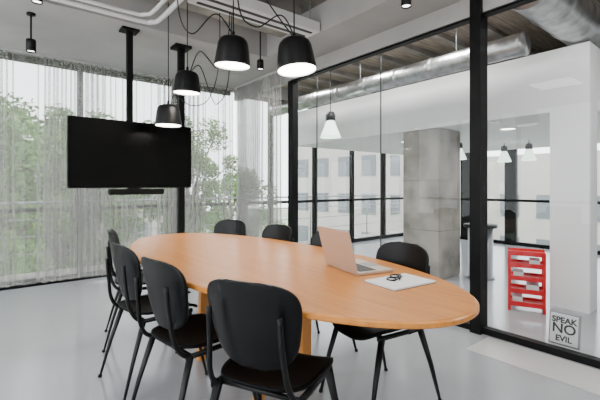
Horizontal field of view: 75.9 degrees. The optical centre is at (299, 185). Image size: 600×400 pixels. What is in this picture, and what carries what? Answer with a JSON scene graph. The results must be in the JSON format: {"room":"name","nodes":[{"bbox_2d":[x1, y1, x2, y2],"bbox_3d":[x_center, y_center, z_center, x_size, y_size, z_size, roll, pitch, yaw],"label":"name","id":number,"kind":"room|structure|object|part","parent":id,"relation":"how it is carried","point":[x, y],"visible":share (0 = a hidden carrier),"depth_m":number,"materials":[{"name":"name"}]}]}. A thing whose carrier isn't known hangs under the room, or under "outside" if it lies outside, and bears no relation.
{"room":"office","nodes":[
{"label":"office","id":0,"kind":"room"},
{"bbox_2d":[0,0,276,87],"bbox_3d":[-2.549,-1.714,4.070,5.110,0.288,1.700,0,0,-39],"label":"ceiling","id":1,"kind":"structure","parent":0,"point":[58,29],"depth_m":4.16,"materials":[{"name":"white paint"}]},
{"bbox_2d":[26,12,35,52],"bbox_3d":[-2.445,-1.395,3.500,0.080,0.350,0.080,0,0,-39],"label":"ceiling spotlight","id":2,"kind":"object","parent":1,"relation":"attached to","point":[30,43],"depth_m":3.48,"materials":[{"name":"black metal"}]},
{"bbox_2d":[31,0,42,4],"bbox_3d":[-2.150,-1.680,3.147,0.080,0.360,0.080,0,0,-39],"label":"ceiling spotlight","id":3,"kind":"object","parent":1,"relation":"attached to","point":[39,2],"depth_m":3.16,"materials":[{"name":"white"}]},
{"bbox_2d":[51,0,183,24],"bbox_3d":[-1.695,-1.679,1.656,3.025,0.362,2.705,0,0,-39],"label":"conduit","id":4,"kind":"object","parent":1,"relation":"attached to","point":[173,6],"depth_m":3.32,"materials":[{"name":"white metal"}]},
{"bbox_2d":[257,32,263,70],"bbox_3d":[-0.464,-1.610,4.497,0.080,0.500,0.080,0,0,-39],"label":"ceiling spotlight","id":5,"kind":"object","parent":1,"relation":"attached to","point":[260,62],"depth_m":4.47,"materials":[{"name":"black metal"}]},
{"bbox_2d":[0,194,402,256],"bbox_3d":[-1.283,0.766,7.839,11.828,1.068,0.036,0,0,-39],"label":"balcony railing","id":6,"kind":"object","parent":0,"point":[138,200],"depth_m":6.77,"materials":[{"name":"grey metal"}]},
{"bbox_2d":[156,0,286,36],"bbox_3d":[-1.953,-1.790,2.933,4.620,0.140,0.220,0,0,-39],"label":"ceiling beam","id":7,"kind":"structure","parent":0,"point":[191,7],"depth_m":3.95,"materials":[{"name":"white paint"}]},
{"bbox_2d":[155,0,326,33],"bbox_3d":[1.225,-1.960,3.749,10.600,0.200,7.720,0,0,-39],"label":"ceiling","id":8,"kind":"structure","parent":0,"point":[287,5],"depth_m":3.94,"materials":[{"name":"paint"}]},
{"bbox_2d":[0,46,125,71],"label":"rail","id":9,"kind":"object","parent":8,"relation":"hanging from","point":[88,63],"depth_m":4.70,"materials":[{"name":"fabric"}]},
{"bbox_2d":[67,26,190,194],"bbox_3d":[-1.679,-0.743,3.870,1.160,1.655,0.200,0,0,-39],"label":"television","id":10,"kind":"object","parent":8,"relation":"hanging from","point":[101,153],"visible":1,"depth_m":3.77,"materials":[{"name":"black paint"}]},
{"bbox_3d":[-1.718,-1.560,3.871,0.160,0.020,0.150,0,0,-39],"label":"ceiling plate","id":11,"kind":"part","parent":10,"relation":"part of","materials":[{"name":"black paint"}]},
{"bbox_2d":[133,70,174,79],"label":"sheer curtain","id":12,"kind":"object","parent":8,"relation":"hanging from","point":[134,71],"depth_m":5.38,"materials":[{"name":"fabric"}]},
{"bbox_2d":[154,2,219,127],"bbox_3d":[-1.041,-1.213,3.617,0.624,1.297,0.271,0,0,-1],"label":"pendant lamp","id":13,"kind":"object","parent":8,"relation":"hanging from","point":[167,115],"visible":0.98,"depth_m":3.54,"materials":[{"name":"black metal"}]},
{"bbox_3d":[-1.232,-0.662,3.600,0.242,0.195,0.242,0,0,-39],"label":"lamp shade","id":14,"kind":"part","parent":13,"relation":"part of","materials":[{"name":"black metal"}]},
{"bbox_2d":[156,124,179,126],"bbox_3d":[-1.232,-0.583,3.600,0.230,0.020,0.230,0,0,-39],"label":"diffuser","id":15,"kind":"object","parent":13,"relation":"attached to","point":[160,125],"depth_m":3.68,"materials":[{"name":"white plastic"}]},
{"bbox_2d":[173,2,231,104],"bbox_3d":[-0.871,-1.315,3.498,0.540,1.092,0.281,0,0,-8],"label":"pendant lamp","id":16,"kind":"object","parent":8,"relation":"hanging from","point":[186,82],"visible":0.94,"depth_m":3.40,"materials":[{"name":"black metal"}]},
{"bbox_3d":[-1.016,-0.930,3.459,0.242,0.203,0.242,0,0,-39],"label":"lamp shade","id":17,"kind":"part","parent":16,"relation":"part of","materials":[{"name":"black metal"}]},
{"bbox_2d":[174,90,199,94],"bbox_3d":[-1.016,-0.850,3.459,0.230,0.026,0.230,0,0,-39],"label":"diffuser","id":18,"kind":"object","parent":16,"relation":"attached to","point":[182,92],"depth_m":3.51,"materials":[{"name":"white plastic"}]},
{"bbox_2d":[177,0,249,70],"bbox_3d":[-0.702,-1.331,2.755,0.820,1.059,0.242,0,0,32],"label":"pendant lamp","id":19,"kind":"object","parent":8,"relation":"hanging from","point":[232,51],"visible":1,"depth_m":2.52,"materials":[{"name":"black metal"}]},
{"bbox_3d":[-0.457,-0.904,2.602,0.242,0.205,0.242,0,0,-39],"label":"lamp shade","id":20,"kind":"part","parent":19,"relation":"part of","materials":[{"name":"black metal"}]},
{"bbox_2d":[215,62,248,68],"bbox_3d":[-0.457,-0.824,2.601,0.230,0.028,0.229,0,0,-39],"label":"diffuser","id":21,"kind":"object","parent":19,"relation":"attached to","point":[223,65],"depth_m":2.65,"materials":[{"name":"white plastic"}]},
{"bbox_2d":[200,82,233,90],"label":"sheer curtain","id":22,"kind":"object","parent":8,"relation":"hanging from","point":[201,83],"depth_m":6.00,"materials":[{"name":"fabric"}]},
{"bbox_2d":[187,0,319,37],"bbox_3d":[-0.379,-1.706,3.592,1.300,0.308,0.240,0,0,-39],"label":"ceiling vent","id":23,"kind":"object","parent":8,"relation":"in","point":[254,11],"visible":0.94,"depth_m":3.55,"materials":[{"name":"white metal"}]},
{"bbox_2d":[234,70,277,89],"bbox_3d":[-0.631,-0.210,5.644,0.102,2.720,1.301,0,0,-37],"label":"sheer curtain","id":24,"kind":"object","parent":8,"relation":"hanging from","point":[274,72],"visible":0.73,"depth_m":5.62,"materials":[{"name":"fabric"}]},
{"bbox_2d":[237,0,316,76],"bbox_3d":[-0.130,-1.274,2.387,0.490,1.173,0.242,0,0,26],"label":"pendant lamp","id":25,"kind":"object","parent":8,"relation":"hanging from","point":[296,58],"visible":1,"depth_m":2.27,"materials":[{"name":"black metal"}]},
{"bbox_3d":[-0.019,-0.793,2.332,0.242,0.210,0.241,0,0,-39],"label":"lamp shade","id":26,"kind":"part","parent":25,"relation":"part of","materials":[{"name":"black metal"}]},
{"bbox_2d":[278,63,315,75],"bbox_3d":[-0.019,-0.714,2.332,0.230,0.034,0.229,0,0,-39],"label":"diffuser","id":27,"kind":"object","parent":25,"relation":"attached to","point":[284,69],"depth_m":2.37,"materials":[{"name":"white plastic"}]},
{"bbox_2d":[0,236,599,399],"bbox_3d":[1.225,1.275,3.749,10.600,0.150,7.720,0,0,-39],"label":"floor","id":28,"kind":"structure","parent":0,"point":[53,336],"depth_m":2.77,"materials":[{"name":"grey concrete"}]},
{"bbox_2d":[0,268,142,290],"bbox_3d":[-3.092,1.177,4.724,5.080,0.045,0.060,0,0,-39],"label":"baseboard","id":29,"kind":"structure","parent":28,"relation":"on","point":[97,275],"depth_m":4.74,"materials":[{"name":"black paint"}]},
{"bbox_2d":[102,229,146,352],"bbox_3d":[-1.278,0.771,3.083,0.535,0.863,0.454,0,0,-25],"label":"dining chair","id":30,"kind":"object","parent":28,"relation":"on","point":[113,237],"visible":0.34,"depth_m":2.90,"materials":[{"name":"black plastic"}]},
{"bbox_3d":[-1.445,0.508,3.006,0.103,0.337,0.412,0,0,-25],"label":"backrest","id":31,"kind":"part","parent":30,"relation":"part of","materials":[{"name":"black plastic"}]},
{"bbox_3d":[-1.250,0.764,3.096,0.437,0.077,0.414,0,0,-25],"label":"seat","id":32,"kind":"part","parent":30,"relation":"part of","materials":[{"name":"black leather"}]},
{"bbox_2d":[98,242,207,399],"bbox_3d":[-0.925,0.771,2.435,0.535,0.863,0.454,0,0,-43],"label":"dining chair","id":33,"kind":"object","parent":28,"relation":"on","point":[126,262],"visible":0.75,"depth_m":2.24,"materials":[{"name":"black plastic"}]},
{"bbox_3d":[-1.061,0.508,2.309,0.103,0.337,0.412,0,0,-43],"label":"backrest","id":34,"kind":"part","parent":33,"relation":"part of","materials":[{"name":"black plastic"}]},
{"bbox_3d":[-0.903,0.764,2.455,0.437,0.077,0.414,0,0,-43],"label":"seat","id":35,"kind":"part","parent":33,"relation":"part of","materials":[{"name":"black leather"}]},
{"bbox_2d":[170,42,191,292],"bbox_3d":[-1.339,-0.185,4.334,0.180,2.770,0.180,0,0,-39],"label":"steel post","id":36,"kind":"object","parent":28,"relation":"on","point":[181,49],"visible":0.46,"depth_m":4.31,"materials":[{"name":"black metal"}]},
{"bbox_3d":[-1.339,-1.555,4.334,0.180,0.030,0.180,0,0,-39],"label":"head plate","id":37,"kind":"part","parent":36,"relation":"part of","materials":[{"name":"black paint"}]},
{"bbox_2d":[131,256,256,399],"bbox_3d":[-0.541,0.771,1.972,0.454,0.863,0.535,0,0,43],"label":"dining chair","id":38,"kind":"object","parent":28,"relation":"on","point":[166,285],"visible":0.78,"depth_m":1.80,"materials":[{"name":"black plastic"}]},
{"bbox_3d":[-0.668,0.508,1.837,0.412,0.337,0.103,0,0,43],"label":"backrest","id":39,"kind":"part","parent":38,"relation":"part of","materials":[{"name":"black plastic"}]},
{"bbox_3d":[-0.520,0.764,1.994,0.414,0.077,0.437,0,0,43],"label":"seat","id":40,"kind":"part","parent":38,"relation":"part of","materials":[{"name":"black leather"}]},
{"bbox_2d":[188,219,245,288],"bbox_3d":[-0.792,0.771,3.705,0.454,0.863,0.535,0,0,31],"label":"dining chair","id":41,"kind":"object","parent":28,"relation":"on","point":[233,227],"visible":0.21,"depth_m":3.90,"materials":[{"name":"black plastic"}]},
{"bbox_3d":[-0.696,0.508,3.863,0.412,0.337,0.103,0,0,31],"label":"backrest","id":42,"kind":"part","parent":41,"relation":"part of","materials":[{"name":"black plastic"}]},
{"bbox_2d":[206,279,338,399],"bbox_3d":[-0.106,0.771,1.583,0.454,0.863,0.535,0,0,25],"label":"dining chair","id":43,"kind":"object","parent":28,"relation":"on","point":[258,326],"visible":1,"depth_m":1.41,"materials":[{"name":"black plastic"}]},
{"bbox_3d":[-0.185,0.508,1.416,0.412,0.337,0.103,0,0,25],"label":"backrest","id":44,"kind":"part","parent":43,"relation":"part of","materials":[{"name":"black plastic"}]},
{"bbox_3d":[-0.093,0.764,1.610,0.414,0.077,0.437,0,0,25],"label":"seat","id":45,"kind":"part","parent":43,"relation":"part of","materials":[{"name":"black leather"}]},
{"bbox_2d":[262,224,293,241],"bbox_3d":[-0.337,0.771,3.268,0.535,0.863,0.454,0,0,-41],"label":"dining chair","id":46,"kind":"object","parent":28,"relation":"on","point":[273,231],"visible":0.23,"depth_m":3.43,"materials":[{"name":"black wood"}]},
{"bbox_2d":[130,233,479,399],"bbox_3d":[-0.327,0.825,2.487,1.210,0.750,2.930,0,0,-39],"label":"conference table","id":47,"kind":"object","parent":28,"relation":"on","point":[325,293],"visible":0.73,"depth_m":1.87,"materials":[{"name":"orange wood"}]},
{"bbox_3d":[-0.685,0.844,2.736,0.088,0.713,0.210,0,0,8],"label":"wooden leg","id":48,"kind":"part","parent":47,"relation":"part of","materials":[{"name":"brown wood"}]},
{"bbox_3d":[0.032,0.844,2.238,0.088,0.713,0.210,0,0,8],"label":"wooden leg","id":49,"kind":"part","parent":47,"relation":"part of","materials":[{"name":"brown wood"}]},
{"bbox_2d":[318,226,393,275],"bbox_3d":[0.296,0.337,2.096,0.283,0.225,0.320,0,0,-26],"label":"open laptop","id":50,"kind":"object","parent":47,"relation":"on","point":[337,247],"visible":1,"depth_m":2.02,"materials":[{"name":"metal"}]},
{"bbox_3d":[0.195,0.332,2.048,0.007,0.222,0.320,-15,7,-25],"label":"lid","id":51,"kind":"part","parent":50,"relation":"part of","materials":[{"name":"metal"}]},
{"bbox_2d":[365,273,436,290],"bbox_3d":[0.469,0.446,1.798,0.274,0.009,0.194,0,0,-33],"label":"notepad","id":52,"kind":"object","parent":47,"relation":"on","point":[407,281],"visible":1,"depth_m":1.76,"materials":[{"name":"paper"}]},
{"bbox_2d":[386,274,401,280],"bbox_3d":[0.454,0.436,1.839,0.067,0.006,0.133,0,0,26],"label":"eyeglasses","id":53,"kind":"object","parent":52,"relation":"on","point":[391,276],"visible":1,"depth_m":1.83,"materials":[{"name":"black plastic"}]},
{"bbox_2d":[310,231,357,351],"bbox_3d":[0.076,0.771,2.815,0.535,0.863,0.454,0,0,-37],"label":"dining chair","id":54,"kind":"object","parent":28,"relation":"on","point":[315,239],"visible":0.02,"depth_m":3.05,"materials":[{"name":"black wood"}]},
{"bbox_3d":[0.225,0.508,2.926,0.103,0.337,0.412,0,0,-37],"label":"backrest","id":55,"kind":"part","parent":54,"relation":"part of","materials":[{"name":"black plastic"}]},
{"bbox_3d":[0.076,0.826,2.815,0.535,0.754,0.454,0,0,-37],"label":"steel frame","id":56,"kind":"part","parent":54,"relation":"part of","materials":[{"name":"black metal"}]},
{"bbox_2d":[319,241,441,399],"bbox_3d":[0.450,0.771,2.189,0.535,0.863,0.454,0,0,-31],"label":"dining chair","id":57,"kind":"object","parent":28,"relation":"on","point":[414,256],"visible":0.38,"depth_m":2.12,"materials":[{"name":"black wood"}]},
{"bbox_3d":[0.423,0.764,2.174,0.437,0.077,0.414,0,0,-31],"label":"seat","id":58,"kind":"part","parent":57,"relation":"part of","materials":[{"name":"black leather"}]},
{"bbox_3d":[0.609,0.508,2.283,0.103,0.337,0.412,0,0,-31],"label":"backrest","id":59,"kind":"part","parent":57,"relation":"part of","materials":[{"name":"black plastic"}]},
{"bbox_2d":[403,128,459,278],"bbox_3d":[1.793,0.230,5.255,0.510,1.940,0.560,0,0,-39],"label":"concrete column","id":60,"kind":"structure","parent":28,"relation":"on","point":[428,154],"depth_m":5.05,"materials":[{"name":"concrete"}]},
{"bbox_2d":[402,180,460,231],"bbox_3d":[1.793,0.251,5.255,0.516,0.658,0.566,0,0,-39],"label":"joint","id":61,"kind":"object","parent":60,"relation":"attached to","point":[402,180],"visible":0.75,"depth_m":5.07,"materials":[{"name":"concrete"}]},
{"bbox_2d":[463,223,497,280],"bbox_3d":[2.364,0.850,5.046,0.410,0.700,0.410,0,0,-39],"label":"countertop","id":62,"kind":"structure","parent":28,"relation":"on","point":[491,227],"depth_m":4.92,"materials":[{"name":"grey metal"}]},
{"bbox_2d":[463,223,497,228],"bbox_3d":[2.364,0.520,5.046,0.410,0.040,0.410,0,0,-39],"label":"countertop","id":63,"kind":"structure","parent":62,"relation":"on","point":[490,226],"depth_m":4.96,"materials":[{"name":"grey plastic"}]},
{"bbox_2d":[508,247,545,314],"bbox_3d":[2.207,0.913,3.754,0.313,0.575,0.228,0,0,29],"label":"metal shelf","id":64,"kind":"object","parent":28,"relation":"on","point":[532,287],"visible":1,"depth_m":3.70,"materials":[{"name":"metal"}]},
{"bbox_2d":[466,337,599,394],"bbox_3d":[2.335,1.198,1.724,0.360,0.003,3.130,0,0,-39],"label":"floor strip","id":65,"kind":"object","parent":28,"relation":"on","point":[586,378],"visible":1,"depth_m":2.60,"materials":[{"name":"white plastic"}]},
{"bbox_2d":[548,310,581,349],"bbox_3d":[1.997,1.081,2.907,0.058,0.241,0.200,0,0,-39],"label":"sign","id":66,"kind":"object","parent":28,"relation":"on","point":[564,328],"visible":1,"depth_m":2.89,"materials":[{"name":"white paper"}]},
{"bbox_2d":[316,52,380,245],"bbox_3d":[0.522,-0.115,4.370,0.012,2.530,1.008,0,0,-39],"label":"joint","id":67,"kind":"object","parent":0,"point":[380,52],"depth_m":4.76,"materials":[{"name":"black metal"}]},
{"bbox_2d":[267,0,461,59],"bbox_3d":[1.543,-1.714,2.657,0.490,0.288,5.618,0,0,-39],"label":"ceiling","id":68,"kind":"structure","parent":0,"point":[343,23],"depth_m":3.76,"materials":[{"name":"white paint"}]},
{"bbox_2d":[401,0,410,8],"bbox_3d":[0.854,-1.650,3.093,0.080,0.420,0.080,0,0,-39],"label":"ceiling spotlight","id":69,"kind":"object","parent":68,"relation":"attached to","point":[405,4],"depth_m":3.07,"materials":[{"name":"black metal"}]},
{"bbox_2d":[234,0,519,100],"bbox_3d":[1.233,-1.630,3.499,0.080,0.460,7.320,0,0,-39],"label":"wall","id":70,"kind":"structure","parent":0,"point":[458,11],"depth_m":3.90,"materials":[{"name":"white paint"}]},
{"bbox_2d":[0,50,343,105],"bbox_3d":[-1.099,-1.715,6.449,10.350,0.290,0.100,0,0,-39],"label":"header","id":71,"kind":"object","parent":70,"relation":"attached to","point":[281,93],"depth_m":6.83,"materials":[{"name":"grey metal"}]},
{"bbox_2d":[288,0,599,368],"bbox_3d":[1.683,-0.185,2.905,0.120,2.770,5.830,0,0,-39],"label":"frame","id":72,"kind":"object","parent":70,"relation":"attached to","point":[478,20],"visible":0.74,"depth_m":3.14,"materials":[{"name":"black paint"}]},
{"bbox_2d":[282,0,599,99],"bbox_3d":[3.243,-1.819,5.109,5.050,0.079,7.320,0,0,-39],"label":"ceiling","id":73,"kind":"structure","parent":0,"point":[510,22],"depth_m":4.88,"materials":[{"name":"concrete"}]},
{"bbox_2d":[298,82,361,97],"bbox_3d":[1.219,-1.750,7.627,5.040,0.060,0.080,0,0,-39],"label":"rib","id":74,"kind":"object","parent":73,"relation":"attached to","point":[300,84],"depth_m":6.77,"materials":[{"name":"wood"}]},
{"bbox_2d":[320,71,340,138],"bbox_3d":[0.433,-1.235,5.473,0.300,1.090,0.300,0,0,-39],"label":"pendant lamp","id":75,"kind":"object","parent":73,"relation":"hanging from","point":[330,131],"visible":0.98,"depth_m":5.41,"materials":[{"name":"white glass"}]},
{"bbox_3d":[0.433,-1.405,5.473,0.011,0.750,0.011,0,0,-16],"label":"cord","id":76,"kind":"part","parent":75,"relation":"part of","materials":[{"name":"grey plastic"}]},
{"bbox_3d":[0.433,-0.810,5.473,0.300,0.240,0.300,0,0,-39],"label":"lamp shade","id":77,"kind":"part","parent":75,"relation":"part of","materials":[{"name":"white glass"}]},
{"bbox_2d":[307,76,379,93],"bbox_3d":[1.500,-1.750,7.276,5.040,0.060,0.080,0,0,-39],"label":"rib","id":78,"kind":"object","parent":73,"relation":"attached to","point":[320,79],"visible":0.07,"depth_m":6.40,"materials":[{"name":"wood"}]},
{"bbox_2d":[325,69,400,88],"bbox_3d":[1.782,-1.750,6.924,5.040,0.060,0.080,0,0,-39],"label":"rib","id":79,"kind":"object","parent":73,"relation":"attached to","point":[333,72],"depth_m":6.04,"materials":[{"name":"wood"}]},
{"bbox_2d":[346,62,422,83],"bbox_3d":[2.063,-1.750,6.573,5.040,0.060,0.080,0,0,-39],"label":"rib","id":80,"kind":"object","parent":73,"relation":"attached to","point":[364,67],"visible":0.07,"depth_m":5.68,"materials":[{"name":"concrete"}]},
{"bbox_2d":[268,28,530,116],"bbox_3d":[0.815,-1.498,5.189,0.228,0.564,4.120,0,0,-39],"label":"ventilation duct","id":81,"kind":"object","parent":73,"relation":"hanging from","point":[519,44],"visible":0.82,"depth_m":4.43,"materials":[{"name":"grey metal"}]},
{"bbox_2d":[371,53,447,77],"bbox_3d":[2.345,-1.750,6.222,5.040,0.060,0.080,0,0,-39],"label":"rib","id":82,"kind":"object","parent":73,"relation":"attached to","point":[385,58],"visible":0.07,"depth_m":5.34,"materials":[{"name":"concrete"}]},
{"bbox_2d":[399,44,469,71],"bbox_3d":[2.626,-1.750,5.871,5.040,0.060,0.080,0,0,-39],"label":"rib","id":83,"kind":"object","parent":73,"relation":"attached to","point":[411,48],"depth_m":4.97,"materials":[{"name":"metal"}]},
{"bbox_2d":[431,33,504,63],"bbox_3d":[2.907,-1.750,5.520,5.040,0.060,0.080,0,0,-39],"label":"rib","id":84,"kind":"object","parent":73,"relation":"attached to","point":[442,37],"visible":0.07,"depth_m":4.62,"materials":[{"name":"concrete"}]},
{"bbox_2d":[468,23,540,55],"bbox_3d":[3.189,-1.750,5.168,5.040,0.060,0.080,0,0,-39],"label":"rib","id":85,"kind":"object","parent":73,"relation":"attached to","point":[494,32],"visible":0.09,"depth_m":4.40,"materials":[{"name":"concrete"}]},
{"bbox_2d":[512,0,599,48],"bbox_3d":[3.615,-1.573,4.460,4.780,0.414,0.398,0,0,-39],"label":"ventilation duct","id":86,"kind":"object","parent":73,"relation":"hanging from","point":[571,22],"visible":0.76,"depth_m":3.29,"materials":[{"name":"grey metal"}]},
{"bbox_2d":[298,41,599,154],"bbox_3d":[2.821,-1.050,6.579,3.870,0.620,4.500,0,0,-39],"label":"wall","id":87,"kind":"structure","parent":0,"point":[523,92],"depth_m":4.73,"materials":[{"name":"white paint"}]},
{"bbox_2d":[460,143,465,159],"bbox_3d":[2.619,-0.589,6.327,0.225,0.302,0.225,0,0,-39],"label":"pendant lamp","id":88,"kind":"object","parent":87,"relation":"hanging from","point":[462,155],"visible":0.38,"depth_m":6.26,"materials":[{"name":"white glass"}]},
{"bbox_2d":[497,143,511,161],"bbox_3d":[3.522,-0.579,6.640,0.225,0.322,0.225,0,0,-39],"label":"pendant lamp","id":89,"kind":"object","parent":87,"relation":"hanging from","point":[504,157],"visible":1,"depth_m":6.59,"materials":[{"name":"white glass"}]},
{"bbox_3d":[3.522,-0.507,6.640,0.225,0.180,0.225,0,0,-39],"label":"lamp shade","id":90,"kind":"part","parent":89,"relation":"part of","materials":[{"name":"white glass"}]},
{"bbox_2d":[499,127,516,129],"bbox_3d":[2.683,-0.736,4.968,0.214,0.008,0.214,0,0,-39],"label":"recessed light","id":91,"kind":"object","parent":87,"relation":"in","point":[509,128],"visible":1,"depth_m":4.93,"materials":[{"name":"white"}]},
{"bbox_2d":[521,143,536,160],"bbox_3d":[3.713,-0.579,6.242,0.225,0.322,0.225,0,0,-39],"label":"pendant lamp","id":92,"kind":"object","parent":87,"relation":"hanging from","point":[529,155],"visible":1,"depth_m":6.19,"materials":[{"name":"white glass"}]},
{"bbox_3d":[3.713,-0.507,6.242,0.225,0.180,0.225,0,0,-39],"label":"lamp shade","id":93,"kind":"part","parent":92,"relation":"part of","materials":[{"name":"white glass"}]},
{"bbox_2d":[550,107,596,313],"bbox_3d":[2.708,0.230,3.816,0.240,1.940,0.330,0,0,-39],"label":"wall pillar","id":94,"kind":"structure","parent":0,"point":[573,133],"depth_m":3.72,"materials":[{"name":"white paint"}]},
{"bbox_3d":[7.009,-0.185,4.526,0.100,2.770,1.700,0,0,-39],"label":"wall","id":95,"kind":"structure","parent":0,"visible":0},
{"bbox_2d":[0,51,230,285],"bbox_3d":[-3.151,-0.185,4.805,5.090,2.770,0.090,0,0,-39],"label":"frame","id":96,"kind":"object","parent":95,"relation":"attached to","point":[80,69],"visible":0.6,"depth_m":5.00,"materials":[{"name":"black paint"}]},
{"bbox_2d":[237,95,402,244],"bbox_3d":[0.927,-0.185,8.072,5.060,2.770,0.090,0,0,-39],"label":"frame","id":97,"kind":"object","parent":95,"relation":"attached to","point":[269,202],"visible":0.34,"depth_m":7.56,"materials":[{"name":"black paint"}]},
{"bbox_2d":[460,149,599,254],"bbox_3d":[4.689,-0.185,7.421,0.090,2.770,5.720,0,0,-39],"label":"frame","id":98,"kind":"object","parent":95,"relation":"attached to","point":[511,200],"visible":0.28,"depth_m":7.88,"materials":[{"name":"black paint"}]},
{"label":"outside","id":99,"kind":"structure","parent":0,"visible":0},
{"bbox_2d":[39,207,287,269],"bbox_3d":[-18.687,6.300,47.315,150.000,0.200,82.780,0,0,-39],"label":"ground","id":100,"kind":"structure","parent":99,"point":[278,214],"depth_m":78.26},
{"bbox_2d":[0,91,73,275],"bbox_3d":[-7.405,1.909,9.026,4.361,8.590,3.883,0,0,-5],"label":"broadleaf tree","id":101,"kind":"object","parent":100,"relation":"on","point":[15,123],"visible":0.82,"depth_m":8.58,"materials":[{"name":"green plant"}]},
{"bbox_2d":[0,103,149,271],"bbox_3d":[-7.166,1.835,11.643,4.661,8.739,4.957,0,0,-39],"label":"broadleaf tree","id":102,"kind":"object","parent":100,"relation":"on","point":[56,161],"visible":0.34,"depth_m":11.22,"materials":[{"name":"green plant"}]},
{"bbox_2d":[15,174,151,271],"bbox_3d":[-7.557,2.758,13.853,4.525,6.895,4.254,0,0,18],"label":"broadleaf tree","id":103,"kind":"object","parent":100,"relation":"on","point":[105,193],"visible":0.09,"depth_m":13.59,"materials":[{"name":"green plant"}]},
{"bbox_2d":[0,164,166,247],"bbox_3d":[-27.204,1.700,37.115,26.050,9.000,10.050,0,0,-39],"label":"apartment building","id":104,"kind":"structure","parent":100,"relation":"on","point":[147,232],"depth_m":39.64,"materials":[{"name":"white"}]},
{"bbox_2d":[128,115,251,233],"bbox_3d":[-3.892,1.845,12.971,3.884,8.715,4.131,0,0,-39],"label":"broadleaf tree","id":105,"kind":"object","parent":100,"relation":"on","point":[201,164],"visible":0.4,"depth_m":12.65,"materials":[{"name":"green plant"}]},
{"bbox_2d":[189,165,284,236],"bbox_3d":[-2.648,2.626,16.671,4.172,7.157,3.714,0,0,-5],"label":"broadleaf tree","id":106,"kind":"object","parent":100,"relation":"on","point":[251,181],"visible":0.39,"depth_m":16.03,"materials":[{"name":"green plant"}]},
{"bbox_2d":[298,146,402,241],"bbox_3d":[6.065,-0.050,35.577,9.050,12.500,10.050,0,0,-44],"label":"apartment building","id":107,"kind":"structure","parent":100,"relation":"on","point":[333,164],"depth_m":31.34,"materials":[{"name":"white concrete"}]},
{"bbox_2d":[460,150,599,249],"bbox_3d":[20.278,2.000,29.027,10.050,8.400,13.050,0,0,-39],"label":"apartment building","id":108,"kind":"structure","parent":100,"relation":"on","point":[534,175],"depth_m":26.75,"materials":[{"name":"white concrete"}]},
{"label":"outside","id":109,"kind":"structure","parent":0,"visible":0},
{"bbox_2d":[0,230,402,281],"bbox_3d":[-1.000,1.375,7.566,11.900,0.150,0.980,0,0,-39],"label":"balcony slab","id":110,"kind":"object","parent":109,"point":[95,267],"visible":0.02,"depth_m":5.85,"materials":[{"name":"grey concrete"}]}
]}

